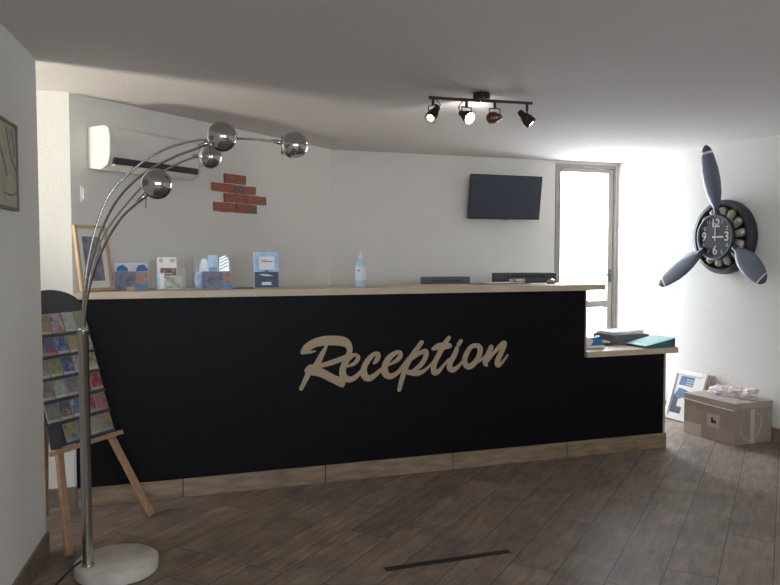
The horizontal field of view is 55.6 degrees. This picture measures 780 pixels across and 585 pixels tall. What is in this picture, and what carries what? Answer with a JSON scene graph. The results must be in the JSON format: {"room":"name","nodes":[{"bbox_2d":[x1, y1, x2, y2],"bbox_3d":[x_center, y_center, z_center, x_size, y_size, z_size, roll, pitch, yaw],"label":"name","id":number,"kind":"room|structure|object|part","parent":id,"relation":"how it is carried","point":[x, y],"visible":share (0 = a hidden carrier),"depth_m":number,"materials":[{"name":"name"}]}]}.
{"room":"hotel lobby","nodes":[
{"label":"hotel lobby","id":0,"kind":"room"},
{"bbox_2d":[0,23,45,584],"bbox_3d":[-0.911,0.226,0.248,0.122,2.165,6.106,-1,3,-12],"label":"wall","id":1,"kind":"structure","parent":0,"point":[22,449],"depth_m":2.91,"materials":[{"name":"white paint"}]},
{"bbox_2d":[0,115,19,211],"bbox_3d":[-1.368,-0.459,2.560,0.018,0.325,0.540,-1,3,-13],"label":"picture","id":2,"kind":"object","parent":1,"relation":"attached to","point":[9,169],"visible":1,"depth_m":2.72,"materials":[{"name":"brown"}]},
{"bbox_2d":[12,531,49,584],"bbox_3d":[-0.876,1.251,0.416,0.012,0.100,5.889,-1,3,-13],"label":"baseboard","id":3,"kind":"structure","parent":1,"relation":"attached to","point":[30,570],"depth_m":3.04,"materials":[{"name":"brown wood"}]},
{"bbox_2d":[36,90,76,488],"bbox_3d":[-2.678,0.061,3.588,2.112,2.165,0.130,-1,3,-19],"label":"wall","id":4,"kind":"structure","parent":0,"point":[53,135],"depth_m":3.83,"materials":[{"name":"white paint"}]},
{"bbox_2d":[49,486,76,508],"bbox_3d":[-2.646,1.095,3.574,2.090,0.100,0.012,-1,3,-19],"label":"baseboard","id":5,"kind":"structure","parent":4,"relation":"attached to","point":[72,491],"depth_m":3.89,"materials":[{"name":"beige wood"}]},
{"bbox_2d":[69,92,330,463],"bbox_3d":[-1.140,-0.006,4.947,0.172,2.165,2.377,2,3,30],"label":"wall","id":6,"kind":"structure","parent":0,"point":[294,222],"depth_m":4.71,"materials":[{"name":"white paint"}]},
{"bbox_2d":[80,186,87,202],"bbox_3d":[-1.613,-0.518,3.908,0.019,0.084,0.044,2,3,30],"label":"wall switch","id":7,"kind":"object","parent":6,"relation":"attached to","point":[83,190],"visible":1,"depth_m":3.90,"materials":[{"name":"white plastic"}]},
{"bbox_2d":[87,125,201,180],"bbox_3d":[-1.361,-0.775,4.174,0.176,0.230,0.675,2,3,30],"label":"air conditioner","id":8,"kind":"object","parent":6,"relation":"attached to","point":[110,148],"visible":0.82,"depth_m":4.00,"materials":[{"name":"white plastic"}]},
{"bbox_2d":[112,157,197,174],"bbox_3d":[-1.298,-0.705,4.140,0.022,0.034,0.608,2,3,30],"label":"outlet","id":9,"kind":"object","parent":8,"relation":"attached to","point":[127,163],"depth_m":4.09,"materials":[{"name":"black plastic"}]},
{"bbox_2d":[211,173,265,213],"bbox_3d":[-1.005,-0.659,4.959,0.015,0.253,0.532,2,3,30],"label":"bricks","id":10,"kind":"object","parent":6,"relation":"attached to","point":[231,197],"visible":1,"depth_m":4.92},
{"bbox_2d":[0,0,779,163],"bbox_3d":[0.572,-1.014,1.874,7.550,0.150,8.750,-1,3,-19],"label":"ceiling","id":11,"kind":"structure","parent":0,"point":[605,81],"depth_m":3.30,"materials":[{"name":"white paint"}]},
{"bbox_2d":[424,91,535,127],"bbox_3d":[0.473,-0.952,3.853,0.614,0.167,0.115,-1,3,-12],"label":"track light","id":12,"kind":"object","parent":11,"relation":"attached to","point":[431,116],"visible":1,"depth_m":3.83,"materials":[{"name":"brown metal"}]},
{"bbox_3d":[0.207,-0.891,3.775,0.032,0.030,0.036,-1,3,-19],"label":"bulb","id":13,"kind":"part","parent":12,"relation":"part of","materials":[{"name":"white glass"}]},
{"bbox_3d":[0.221,-0.914,3.783,0.091,0.098,0.072,-1,3,-19],"label":"lamp shade","id":14,"kind":"part","parent":12,"relation":"part of","materials":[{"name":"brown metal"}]},
{"bbox_3d":[0.400,-0.912,3.849,0.067,0.082,0.103,-1,3,-19],"label":"lamp shade","id":15,"kind":"part","parent":12,"relation":"part of","materials":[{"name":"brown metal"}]},
{"bbox_3d":[0.410,-0.900,3.822,0.056,0.051,0.035,-1,3,-19],"label":"bulb","id":16,"kind":"part","parent":12,"relation":"part of","materials":[{"name":"white glass"}]},
{"bbox_3d":[0.550,-0.919,3.863,0.064,0.066,0.100,-1,3,-19],"label":"lamp shade","id":17,"kind":"part","parent":12,"relation":"part of","materials":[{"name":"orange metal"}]},
{"bbox_3d":[0.724,-0.920,3.918,0.097,0.097,0.064,0,3,5],"label":"lamp shade","id":18,"kind":"part","parent":12,"relation":"part of","materials":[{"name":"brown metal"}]},
{"bbox_2d":[31,417,779,584],"bbox_3d":[0.593,1.287,1.926,7.550,0.120,8.620,-1,3,-19],"label":"floor","id":19,"kind":"structure","parent":0,"point":[694,509],"depth_m":3.60,"materials":[{"name":"brown wood"}]},
{"bbox_2d":[44,426,153,556],"bbox_3d":[-1.552,0.645,3.578,0.532,1.007,0.588,1,3,21],"label":"easel","id":20,"kind":"object","parent":19,"relation":"on","point":[58,453],"visible":0.44,"depth_m":3.50,"materials":[{"name":"brown wood"}]},
{"bbox_3d":[-1.703,0.645,3.648,0.037,0.990,0.265,-2,3,-30],"label":"leg","id":21,"kind":"part","parent":20,"relation":"part of","materials":[{"name":"brown wood"}]},
{"bbox_3d":[-1.516,0.655,3.374,0.039,1.004,0.390,-2,3,-35],"label":"leg","id":22,"kind":"part","parent":20,"relation":"part of","materials":[{"name":"brown wood"}]},
{"bbox_2d":[41,290,115,450],"bbox_3d":[-1.529,0.342,3.496,0.239,0.706,0.397,1,3,21],"label":"postcard rack","id":23,"kind":"object","parent":20,"relation":"on","point":[52,301],"visible":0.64,"depth_m":3.49,"materials":[{"name":"grey"}]},
{"bbox_2d":[42,360,49,378],"bbox_3d":[-1.577,0.351,3.346,0.033,0.083,0.073,1,3,21],"label":"postcard","id":24,"kind":"object","parent":23,"relation":"on","point":[46,375],"visible":0.5,"depth_m":3.36,"materials":[{"name":"grey paper"}]},
{"bbox_2d":[41,314,52,334],"bbox_3d":[-1.605,0.149,3.429,0.038,0.095,0.073,1,3,21],"label":"postcard","id":25,"kind":"object","parent":23,"relation":"on","point":[46,328],"visible":0.58,"depth_m":3.44,"materials":[{"name":"grey"}]},
{"bbox_2d":[43,381,55,401],"bbox_3d":[-1.550,0.447,3.341,0.033,0.083,0.073,1,3,21],"label":"postcard","id":26,"kind":"object","parent":23,"relation":"on","point":[48,393],"visible":0.74,"depth_m":3.34,"materials":[{"name":"grey paper"}]},
{"bbox_2d":[42,337,57,356],"bbox_3d":[-1.577,0.251,3.423,0.033,0.082,0.072,1,3,21],"label":"postcard","id":27,"kind":"object","parent":23,"relation":"on","point":[48,344],"visible":0.86,"depth_m":3.42,"materials":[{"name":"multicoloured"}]},
{"bbox_2d":[44,403,60,423],"bbox_3d":[-1.522,0.545,3.336,0.033,0.083,0.073,1,3,21],"label":"postcard","id":28,"kind":"object","parent":23,"relation":"on","point":[52,414],"visible":0.9,"depth_m":3.33,"materials":[{"name":"grey paper"}]},
{"bbox_2d":[46,358,62,377],"bbox_3d":[-1.550,0.347,3.417,0.033,0.082,0.072,1,3,21],"label":"postcard","id":29,"kind":"object","parent":23,"relation":"on","point":[54,368],"visible":1,"depth_m":3.41,"materials":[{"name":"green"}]},
{"bbox_2d":[47,313,64,333],"bbox_3d":[-1.578,0.146,3.501,0.038,0.094,0.072,1,3,21],"label":"postcard","id":30,"kind":"object","parent":23,"relation":"on","point":[55,320],"visible":1,"depth_m":3.50,"materials":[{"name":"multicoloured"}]},
{"bbox_2d":[51,379,67,398],"bbox_3d":[-1.523,0.444,3.411,0.033,0.083,0.073,1,3,20],"label":"postcard","id":31,"kind":"object","parent":23,"relation":"on","point":[59,388],"visible":1,"depth_m":3.41,"materials":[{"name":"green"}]},
{"bbox_2d":[53,335,69,354],"bbox_3d":[-1.550,0.248,3.494,0.033,0.083,0.073,1,3,20],"label":"postcard","id":32,"kind":"object","parent":23,"relation":"on","point":[61,344],"visible":1,"depth_m":3.49,"materials":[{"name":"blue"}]},
{"bbox_2d":[56,400,73,420],"bbox_3d":[-1.496,0.542,3.407,0.033,0.083,0.073,1,3,21],"label":"postcard","id":33,"kind":"object","parent":23,"relation":"on","point":[64,407],"visible":1,"depth_m":3.40,"materials":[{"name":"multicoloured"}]},
{"bbox_2d":[59,356,74,374],"bbox_3d":[-1.523,0.344,3.489,0.033,0.083,0.073,1,3,21],"label":"postcard","id":34,"kind":"object","parent":23,"relation":"on","point":[66,363],"visible":1,"depth_m":3.48,"materials":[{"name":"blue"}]},
{"bbox_2d":[60,312,76,331],"bbox_3d":[-1.551,0.142,3.573,0.038,0.096,0.075,1,3,21],"label":"postcard","id":35,"kind":"object","parent":23,"relation":"on","point":[68,320],"visible":0.91,"depth_m":3.57,"materials":[{"name":"grey"}]},
{"bbox_2d":[62,421,78,442],"bbox_3d":[-1.468,0.641,3.400,0.033,0.083,0.073,1,3,20],"label":"postcard","id":36,"kind":"object","parent":23,"relation":"on","point":[69,429],"visible":1,"depth_m":3.40,"materials":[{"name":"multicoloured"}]},
{"bbox_2d":[64,376,78,395],"bbox_3d":[-1.496,0.440,3.483,0.033,0.083,0.073,1,3,20],"label":"postcard","id":37,"kind":"object","parent":23,"relation":"on","point":[71,383],"visible":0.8,"depth_m":3.48,"materials":[{"name":"grey"}]},
{"bbox_2d":[66,334,77,352],"bbox_3d":[-1.523,0.244,3.565,0.033,0.083,0.073,1,3,20],"label":"postcard","id":38,"kind":"object","parent":23,"relation":"on","point":[72,340],"visible":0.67,"depth_m":3.56,"materials":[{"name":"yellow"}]},
{"bbox_2d":[69,397,78,416],"bbox_3d":[-1.469,0.538,3.478,0.033,0.082,0.072,1,3,21],"label":"postcard","id":39,"kind":"object","parent":23,"relation":"on","point":[74,403],"visible":0.5,"depth_m":3.46,"materials":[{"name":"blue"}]},
{"bbox_2d":[71,355,77,372],"bbox_3d":[-1.496,0.340,3.561,0.033,0.083,0.073,1,3,21],"label":"postcard","id":40,"kind":"object","parent":23,"relation":"on","point":[74,357],"visible":0.45,"depth_m":3.54,"materials":[{"name":"grey paper"}]},
{"bbox_2d":[75,420,79,438],"bbox_3d":[-1.441,0.637,3.473,0.033,0.083,0.073,1,3,21],"label":"postcard","id":41,"kind":"object","parent":23,"relation":"on","point":[77,424],"visible":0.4,"depth_m":3.44,"materials":[{"name":"grey"}]},
{"bbox_2d":[72,311,88,328],"bbox_3d":[-1.524,0.139,3.644,0.038,0.095,0.073,1,3,21],"label":"postcard","id":42,"kind":"object","parent":23,"relation":"on","point":[77,315],"visible":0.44,"depth_m":3.63,"materials":[{"name":"grey"}]},
{"bbox_2d":[76,376,91,390],"bbox_3d":[-1.469,0.437,3.555,0.033,0.083,0.073,1,3,20],"label":"postcard","id":43,"kind":"object","parent":23,"relation":"on","point":[77,377],"visible":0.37,"depth_m":3.53,"materials":[{"name":"grey paper"}]},
{"bbox_2d":[89,334,93,349],"bbox_3d":[-1.496,0.241,3.637,0.033,0.083,0.073,1,3,20],"label":"postcard","id":44,"kind":"object","parent":23,"relation":"on","point":[90,341],"visible":0.26,"depth_m":3.66,"materials":[{"name":"grey paper"}]},
{"bbox_2d":[89,352,98,369],"bbox_3d":[-1.468,0.337,3.633,0.033,0.083,0.073,1,3,21],"label":"postcard","id":45,"kind":"object","parent":23,"relation":"on","point":[93,364],"visible":0.56,"depth_m":3.64,"materials":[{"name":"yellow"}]},
{"bbox_2d":[90,394,97,412],"bbox_3d":[-1.442,0.535,3.549,0.033,0.083,0.073,1,3,21],"label":"postcard","id":46,"kind":"object","parent":23,"relation":"on","point":[93,408],"visible":0.5,"depth_m":3.56,"materials":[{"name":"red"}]},
{"bbox_2d":[89,371,103,390],"bbox_3d":[-1.442,0.433,3.626,0.033,0.083,0.073,1,3,20],"label":"postcard","id":47,"kind":"object","parent":23,"relation":"on","point":[95,379],"visible":0.86,"depth_m":3.62,"materials":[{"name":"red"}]},
{"bbox_2d":[90,415,102,434],"bbox_3d":[-1.414,0.634,3.544,0.033,0.082,0.072,1,3,21],"label":"postcard","id":48,"kind":"object","parent":23,"relation":"on","point":[95,424],"visible":0.81,"depth_m":3.54,"materials":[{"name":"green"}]},
{"bbox_2d":[93,391,108,410],"bbox_3d":[-1.415,0.531,3.620,0.033,0.083,0.073,1,3,20],"label":"postcard","id":49,"kind":"object","parent":23,"relation":"on","point":[100,399],"visible":1,"depth_m":3.62,"materials":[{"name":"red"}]},
{"bbox_2d":[98,412,113,431],"bbox_3d":[-1.387,0.630,3.615,0.033,0.083,0.072,1,3,21],"label":"postcard","id":50,"kind":"object","parent":23,"relation":"on","point":[105,419],"visible":1,"depth_m":3.61,"materials":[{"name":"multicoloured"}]},
{"bbox_2d":[49,429,123,456],"bbox_3d":[-1.420,0.706,3.482,0.048,0.032,0.435,1,3,21],"label":"tray","id":51,"kind":"object","parent":20,"relation":"on","point":[111,436],"depth_m":3.41,"materials":[{"name":"brown wood"}]},
{"bbox_3d":[-1.412,0.641,3.650,0.469,1.007,0.037,-1,3,-26],"label":"leg","id":52,"kind":"part","parent":20,"relation":"part of","materials":[{"name":"brown wood"}]},
{"bbox_2d":[55,122,307,584],"bbox_3d":[-1.012,0.254,2.922,0.784,1.844,1.254,2,4,41],"label":"floor lamp","id":53,"kind":"object","parent":19,"relation":"on","point":[127,563],"visible":1,"depth_m":2.99,"materials":[{"name":"metal"}]},
{"bbox_3d":[-1.308,1.148,2.702,0.083,0.078,0.659,0,3,2],"label":"power cord","id":54,"kind":"part","parent":53,"relation":"part of","materials":[{"name":"black plastic"}]},
{"bbox_3d":[-1.080,-0.105,2.853,0.383,0.526,0.035,2,3,32],"label":"arm","id":55,"kind":"part","parent":53,"relation":"part of","materials":[{"name":"silver metal"}]},
{"bbox_3d":[-0.964,-0.209,2.889,0.472,0.729,0.321,-1,3,-19],"label":"arm","id":56,"kind":"part","parent":53,"relation":"part of","materials":[{"name":"silver metal"}]},
{"bbox_3d":[-1.123,-0.250,3.272,0.141,0.776,0.660,2,3,31],"label":"arm","id":57,"kind":"part","parent":53,"relation":"part of","materials":[{"name":"silver metal"}]},
{"bbox_3d":[-0.858,-0.249,3.060,0.792,0.791,0.160,-1,3,-19],"label":"arm","id":58,"kind":"part","parent":53,"relation":"part of","materials":[{"name":"silver metal"}]},
{"bbox_2d":[76,291,665,507],"bbox_3d":[-0.036,0.529,4.966,3.761,1.094,1.062,-1,3,-19],"label":"reception desk","id":59,"kind":"object","parent":19,"relation":"on","point":[207,395],"depth_m":4.34,"materials":[{"name":"black wood"}]},
{"bbox_2d":[73,282,604,299],"bbox_3d":[-0.174,-0.017,4.548,3.239,0.038,0.410,-1,3,-19],"label":"countertop","id":60,"kind":"structure","parent":59,"relation":"on","point":[566,286],"depth_m":4.31,"materials":[{"name":"brown wood"}]},
{"bbox_2d":[71,224,114,291],"bbox_3d":[-1.572,-0.182,3.923,0.079,0.351,0.205,2,3,29],"label":"picture frame","id":61,"kind":"object","parent":60,"relation":"on","point":[82,234],"visible":0.81,"depth_m":3.92,"materials":[{"name":"brown wood"}]},
{"bbox_2d":[81,236,104,280],"bbox_3d":[-1.571,-0.179,3.922,0.001,0.237,0.115,-9,-2,29],"label":"picture","id":62,"kind":"object","parent":61,"relation":"attached to","point":[99,275],"depth_m":3.93},
{"bbox_2d":[115,271,147,289],"bbox_3d":[-1.424,-0.088,4.076,0.178,0.150,0.057,-1,3,-19],"label":"box","id":63,"kind":"object","parent":60,"relation":"on","point":[123,279],"visible":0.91,"depth_m":4.05,"materials":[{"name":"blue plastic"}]},
{"bbox_2d":[117,265,127,270],"bbox_3d":[-1.468,-0.116,4.062,0.059,0.073,0.028,-1,3,-19],"label":"packet","id":64,"kind":"object","parent":63,"relation":"in","point":[122,267],"visible":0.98,"depth_m":4.05,"materials":[{"name":"blue plastic"}]},
{"bbox_3d":[-1.444,-0.064,4.040,0.109,0.096,0.001,-1,3,-19],"label":"printed panel","id":65,"kind":"part","parent":63,"relation":"part of","materials":[{"name":"cardboard"}]},
{"bbox_2d":[136,264,147,270],"bbox_3d":[-1.374,-0.121,4.096,0.062,0.070,0.028,-1,3,-19],"label":"packet","id":66,"kind":"object","parent":63,"relation":"in","point":[142,267],"visible":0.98,"depth_m":4.09,"materials":[{"name":"blue plastic"}]},
{"bbox_3d":[-1.363,-0.028,4.071,0.063,0.021,0.001,-1,3,-19],"label":"printed panel","id":67,"kind":"part","parent":63,"relation":"part of","materials":[{"name":"blue cardboard"}]},
{"bbox_3d":[-1.363,-0.076,4.068,0.063,0.074,0.001,-1,3,-19],"label":"printed panel","id":68,"kind":"part","parent":63,"relation":"part of","materials":[{"name":"pink paper"}]},
{"bbox_2d":[202,271,230,288],"bbox_3d":[-1.013,-0.108,4.224,0.209,0.175,0.057,-1,3,-19],"label":"box","id":69,"kind":"object","parent":60,"relation":"on","point":[210,279],"visible":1,"depth_m":4.21,"materials":[{"name":"blue cardboard"}]},
{"bbox_2d":[194,272,201,288],"bbox_3d":[-1.089,-0.072,4.203,0.045,0.099,0.032,-1,3,-19],"label":"bag","id":70,"kind":"object","parent":69,"relation":"in","point":[198,277],"visible":1,"depth_m":4.19,"materials":[{"name":"blue plastic"}]},
{"bbox_2d":[199,258,207,288],"bbox_3d":[-1.060,-0.109,4.215,0.050,0.172,0.008,-1,1,-19],"label":"packet","id":71,"kind":"object","parent":69,"relation":"in","point":[204,263],"visible":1,"depth_m":4.21,"materials":[{"name":"white plastic"}]},
{"bbox_3d":[-1.008,-0.070,4.198,0.111,0.094,0.001,-1,3,-19],"label":"printed panel","id":72,"kind":"part","parent":69,"relation":"part of","materials":[{"name":"cardboard"}]},
{"bbox_2d":[208,255,217,288],"bbox_3d":[-1.009,-0.119,4.220,0.055,0.192,0.014,-1,3,-19],"label":"packet","id":73,"kind":"object","parent":69,"relation":"in","point":[212,259],"visible":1,"depth_m":4.21,"materials":[{"name":"blue plastic"}]},
{"bbox_2d":[209,267,216,270],"bbox_3d":[-1.008,-0.098,4.216,0.043,0.090,0.001,-1,2,-19],"label":"print","id":74,"kind":"object","parent":73,"relation":"attached to","point":[210,268],"depth_m":4.22},
{"bbox_2d":[219,255,228,284],"bbox_3d":[-0.951,-0.119,4.240,0.052,0.190,0.014,-1,3,-19],"label":"packet","id":75,"kind":"object","parent":69,"relation":"in","point":[223,261],"visible":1,"depth_m":4.24,"materials":[{"name":"white paper"}]},
{"bbox_3d":[-0.932,-0.035,4.227,0.051,0.021,0.001,-1,3,-19],"label":"printed panel","id":76,"kind":"part","parent":69,"relation":"part of","materials":[{"name":"blue cardboard"}]},
{"bbox_3d":[-0.932,-0.083,4.224,0.051,0.072,0.001,-1,3,-19],"label":"printed panel","id":77,"kind":"part","parent":69,"relation":"part of","materials":[{"name":"cardboard"}]},
{"bbox_2d":[233,287,253,288],"bbox_3d":[-0.846,-0.026,4.264,0.110,0.006,0.060,-1,3,-19],"label":"card stack","id":78,"kind":"object","parent":60,"relation":"on","point":[233,287],"visible":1,"depth_m":4.25,"materials":[{"name":"grey paper"}]},
{"bbox_2d":[253,252,278,287],"bbox_3d":[-0.724,-0.131,4.332,0.146,0.210,0.023,-1,3,-19],"label":"brochure","id":79,"kind":"object","parent":60,"relation":"on","point":[266,264],"visible":1,"depth_m":4.33,"materials":[{"name":"blue paper"}]},
{"bbox_2d":[260,274,272,284],"bbox_3d":[-0.722,-0.076,4.327,0.085,0.065,0.001,-1,-1,-19],"label":"print","id":80,"kind":"object","parent":79,"relation":"attached to","point":[263,283],"depth_m":4.33},
{"bbox_3d":[-0.722,-0.172,4.331,0.090,0.077,0.001,-1,-2,-19],"label":"title panel","id":81,"kind":"part","parent":79,"relation":"part of","materials":[{"name":"white paper"}]},
{"bbox_2d":[254,253,278,271],"bbox_3d":[-0.724,-0.177,4.330,0.142,0.113,0.001,-1,-2,-19],"label":"picture","id":82,"kind":"object","parent":79,"relation":"attached to","point":[263,262],"depth_m":4.33},
{"bbox_2d":[254,272,278,287],"bbox_3d":[-0.721,-0.074,4.328,0.142,0.093,0.001,-1,-2,-19],"label":"picture","id":83,"kind":"object","parent":79,"relation":"attached to","point":[261,279],"depth_m":4.33},
{"bbox_2d":[355,251,365,286],"bbox_3d":[-0.179,-0.145,4.534,0.071,0.218,0.052,-1,3,-19],"label":"sanitizer bottle","id":84,"kind":"object","parent":60,"relation":"on","point":[360,266],"visible":1,"depth_m":4.51,"materials":[{"name":"teal"}]},
{"bbox_2d":[469,282,528,283],"bbox_3d":[0.739,-0.064,5.003,0.400,0.010,0.110,-1,3,-23],"label":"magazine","id":85,"kind":"object","parent":60,"relation":"on","point":[483,282],"visible":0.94,"depth_m":4.96,"materials":[{"name":"beige paper"}]},
{"bbox_2d":[509,278,524,281],"bbox_3d":[0.863,-0.082,5.018,0.115,0.024,0.041,-1,3,-27],"label":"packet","id":86,"kind":"object","parent":85,"relation":"on","point":[519,279],"visible":1,"depth_m":5.00,"materials":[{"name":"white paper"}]},
{"bbox_2d":[547,278,554,283],"bbox_3d":[1.099,-0.081,5.049,0.058,0.040,0.058,-1,3,-19],"label":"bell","id":87,"kind":"object","parent":60,"relation":"on","point":[550,281],"visible":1,"depth_m":5.03,"materials":[{"name":"silver metal"}]},
{"bbox_3d":[-1.224,-0.077,4.147,0.150,0.120,0.065,-1,3,-19],"label":"stand","id":88,"kind":"object","parent":60,"relation":"on","visible":0},
{"bbox_2d":[157,273,164,288],"bbox_3d":[-1.272,-0.063,4.105,0.040,0.092,0.008,-1,3,-19],"label":"leaflet","id":89,"kind":"object","parent":88,"relation":"in","point":[160,276],"visible":1,"depth_m":4.10,"materials":[{"name":"white paper"}]},
{"bbox_2d":[160,274,163,288],"bbox_3d":[-1.264,-0.062,4.106,0.022,0.082,0.001,-1,0,-19],"label":"photo","id":90,"kind":"object","parent":89,"relation":"attached to","point":[161,275],"depth_m":4.10},
{"bbox_2d":[157,257,176,288],"bbox_3d":[-1.249,-0.108,4.144,0.105,0.178,0.022,-1,3,-19],"label":"leaflet","id":91,"kind":"object","parent":88,"relation":"in","point":[166,265],"visible":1,"depth_m":4.14,"materials":[{"name":"white paper"}]},
{"bbox_2d":[160,268,175,277],"bbox_3d":[-1.241,-0.109,4.144,0.085,0.056,0.001,-1,-3,-19],"label":"photo","id":92,"kind":"object","parent":91,"relation":"attached to","point":[167,271],"depth_m":4.14},
{"bbox_2d":[166,276,181,288],"bbox_3d":[-1.208,-0.056,4.131,0.085,0.075,0.008,-1,3,-19],"label":"leaflet","id":93,"kind":"object","parent":88,"relation":"in","point":[172,282],"visible":1,"depth_m":4.13,"materials":[{"name":"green paper"}]},
{"bbox_2d":[420,276,469,283],"bbox_3d":[0.407,0.098,5.430,0.380,0.428,0.180,-1,3,-19],"label":"computer monitor","id":94,"kind":"object","parent":59,"relation":"on","point":[454,279],"visible":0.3,"depth_m":5.40,"materials":[{"name":"grey plastic"}]},
{"bbox_2d":[492,272,555,282],"bbox_3d":[1.026,0.075,5.646,0.535,0.454,0.180,-1,3,-19],"label":"computer monitor","id":95,"kind":"object","parent":59,"relation":"on","point":[530,277],"visible":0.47,"depth_m":5.61,"materials":[{"name":"grey plastic"}]},
{"bbox_3d":[1.222,0.179,5.051,0.012,0.404,0.401,-1,3,-19],"label":"panel","id":96,"kind":"part","parent":59,"relation":"part of","materials":[{"name":"brown wood"}]},
{"bbox_3d":[1.577,0.748,5.012,0.637,0.652,0.038,-1,3,-19],"label":"panel","id":97,"kind":"part","parent":59,"relation":"part of","materials":[{"name":"black wood"}]},
{"bbox_2d":[585,344,677,357],"bbox_3d":[1.544,0.389,5.274,0.734,0.038,0.605,-1,3,-19],"label":"countertop","id":98,"kind":"structure","parent":59,"relation":"on","point":[614,349],"depth_m":5.00,"materials":[{"name":"brown wood"}]},
{"bbox_2d":[586,335,604,348],"bbox_3d":[1.396,0.338,5.068,0.140,0.085,0.060,0,3,-7],"label":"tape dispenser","id":99,"kind":"object","parent":98,"relation":"on","point":[595,342],"visible":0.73,"depth_m":5.05,"materials":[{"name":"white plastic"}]},
{"bbox_2d":[587,336,611,345],"bbox_3d":[1.391,0.329,5.309,0.300,0.078,0.260,-1,3,-13],"label":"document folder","id":100,"kind":"object","parent":98,"relation":"on","point":[605,342],"visible":0.2,"depth_m":5.21,"materials":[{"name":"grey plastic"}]},
{"bbox_2d":[592,328,648,344],"bbox_3d":[1.696,0.319,5.442,0.400,0.086,0.300,-1,3,-26],"label":"paper stack","id":101,"kind":"object","parent":98,"relation":"on","point":[618,336],"visible":0.87,"depth_m":5.34,"materials":[{"name":"white paper"}]},
{"bbox_2d":[625,335,674,347],"bbox_3d":[1.820,0.343,5.185,0.248,0.064,0.220,-1,3,-19],"label":"ring binder","id":102,"kind":"object","parent":98,"relation":"on","point":[653,341],"visible":1,"depth_m":5.13,"materials":[{"name":"teal"}]},
{"bbox_3d":[1.794,0.730,5.380,0.016,0.652,0.591,-1,3,-19],"label":"panel","id":103,"kind":"part","parent":59,"relation":"part of","materials":[{"name":"brown wood"}]},
{"bbox_2d":[384,549,511,570],"bbox_3d":[0.258,1.162,3.216,0.588,0.001,0.038,-1,3,-19],"label":"tape","id":104,"kind":"object","parent":19,"relation":"on","point":[506,551],"visible":1,"depth_m":3.21,"materials":[{"name":"black"}]},
{"bbox_2d":[665,368,708,421],"bbox_3d":[2.363,0.829,5.920,0.142,0.395,0.340,-1,3,-22],"label":"framed picture","id":105,"kind":"object","parent":19,"relation":"on","point":[683,381],"visible":0.79,"depth_m":5.96,"materials":[{"name":"white plastic"}]},
{"bbox_2d":[705,375,714,389],"bbox_3d":[2.409,0.834,5.890,0.122,0.390,0.332,-1,3,-22],"label":"framed picture","id":106,"kind":"object","parent":19,"relation":"on","point":[710,382],"visible":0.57,"depth_m":5.77,"materials":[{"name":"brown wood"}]},
{"bbox_3d":[2.409,0.834,5.890,0.018,0.400,0.332,15,-3,-22],"label":"frame","id":107,"kind":"part","parent":106,"relation":"part of","materials":[{"name":"brown wood"}]},
{"bbox_2d":[684,390,772,445],"bbox_3d":[2.465,0.906,5.421,0.365,0.296,0.484,-1,3,-22],"label":"cardboard box","id":108,"kind":"object","parent":19,"relation":"on","point":[728,420],"visible":0.96,"depth_m":5.25,"materials":[{"name":"beige cardboard"}]},
{"bbox_3d":[2.467,0.781,5.417,0.360,0.045,0.483,-1,3,-22],"label":"lid","id":109,"kind":"part","parent":108,"relation":"part of","materials":[{"name":"cardboard"}]},
{"bbox_2d":[707,384,761,400],"bbox_3d":[2.526,0.713,5.420,0.213,0.088,0.474,-1,3,-26],"label":"tissue paper","id":110,"kind":"object","parent":108,"relation":"on","point":[741,392],"visible":1,"depth_m":5.36,"materials":[{"name":"white paper"}]},
{"bbox_2d":[331,150,616,327],"bbox_3d":[0.793,-0.080,6.438,2.850,2.165,0.120,-1,3,-19],"label":"wall","id":111,"kind":"structure","parent":0,"point":[406,213],"depth_m":6.17,"materials":[{"name":"white paint"}]},
{"bbox_2d":[467,174,542,219],"bbox_3d":[0.968,-0.808,6.323,0.672,0.377,0.163,-1,3,-19],"label":"television","id":112,"kind":"object","parent":111,"relation":"attached to","point":[505,197],"visible":1,"depth_m":6.26,"materials":[{"name":"black plastic"}]},
{"bbox_2d":[554,163,615,328],"bbox_3d":[1.760,-0.082,6.737,0.632,2.140,0.134,-1,3,-19],"label":"door","id":113,"kind":"structure","parent":111,"relation":"in","point":[607,303],"depth_m":6.77,"materials":[{"name":"beige"}]},
{"bbox_3d":[1.993,-0.154,6.767,0.091,0.120,0.042,-1,3,-19],"label":"handle","id":114,"kind":"part","parent":113,"relation":"part of","materials":[{"name":"grey metal"}]},
{"bbox_2d":[615,135,779,428],"bbox_3d":[3.695,0.086,3.087,0.150,2.165,8.389,-1,3,-22],"label":"wall","id":115,"kind":"structure","parent":0,"point":[726,327],"depth_m":5.90,"materials":[{"name":"white paint"}]},
{"bbox_2d":[658,145,766,286],"bbox_3d":[2.472,-0.563,5.551,0.223,1.080,1.028,-1,3,-22],"label":"clock","id":116,"kind":"object","parent":115,"relation":"attached to","point":[725,235],"visible":1,"depth_m":5.52,"materials":[{"name":"grey metal"}]},
{"bbox_3d":[2.296,-0.189,5.838,0.046,0.287,0.359,-2,3,-34],"label":"blade","id":117,"kind":"part","parent":116,"relation":"part of","materials":[{"name":"grey paint"}]},
{"bbox_3d":[2.404,-0.830,5.537,0.158,0.424,0.085,2,4,38],"label":"blade","id":118,"kind":"part","parent":116,"relation":"part of","materials":[{"name":"grey paint"}]},
{"bbox_3d":[2.540,-0.193,5.228,0.067,0.250,0.315,-1,3,-12],"label":"blade","id":119,"kind":"part","parent":116,"relation":"part of","materials":[{"name":"grey paint"}]},
{"bbox_2d":[665,400,779,442],"bbox_3d":[3.605,1.117,3.143,0.012,0.100,8.051,-1,3,-22],"label":"baseboard","id":120,"kind":"structure","parent":115,"relation":"attached to","point":[775,432],"depth_m":5.25,"materials":[{"name":"wood"}]}
]}

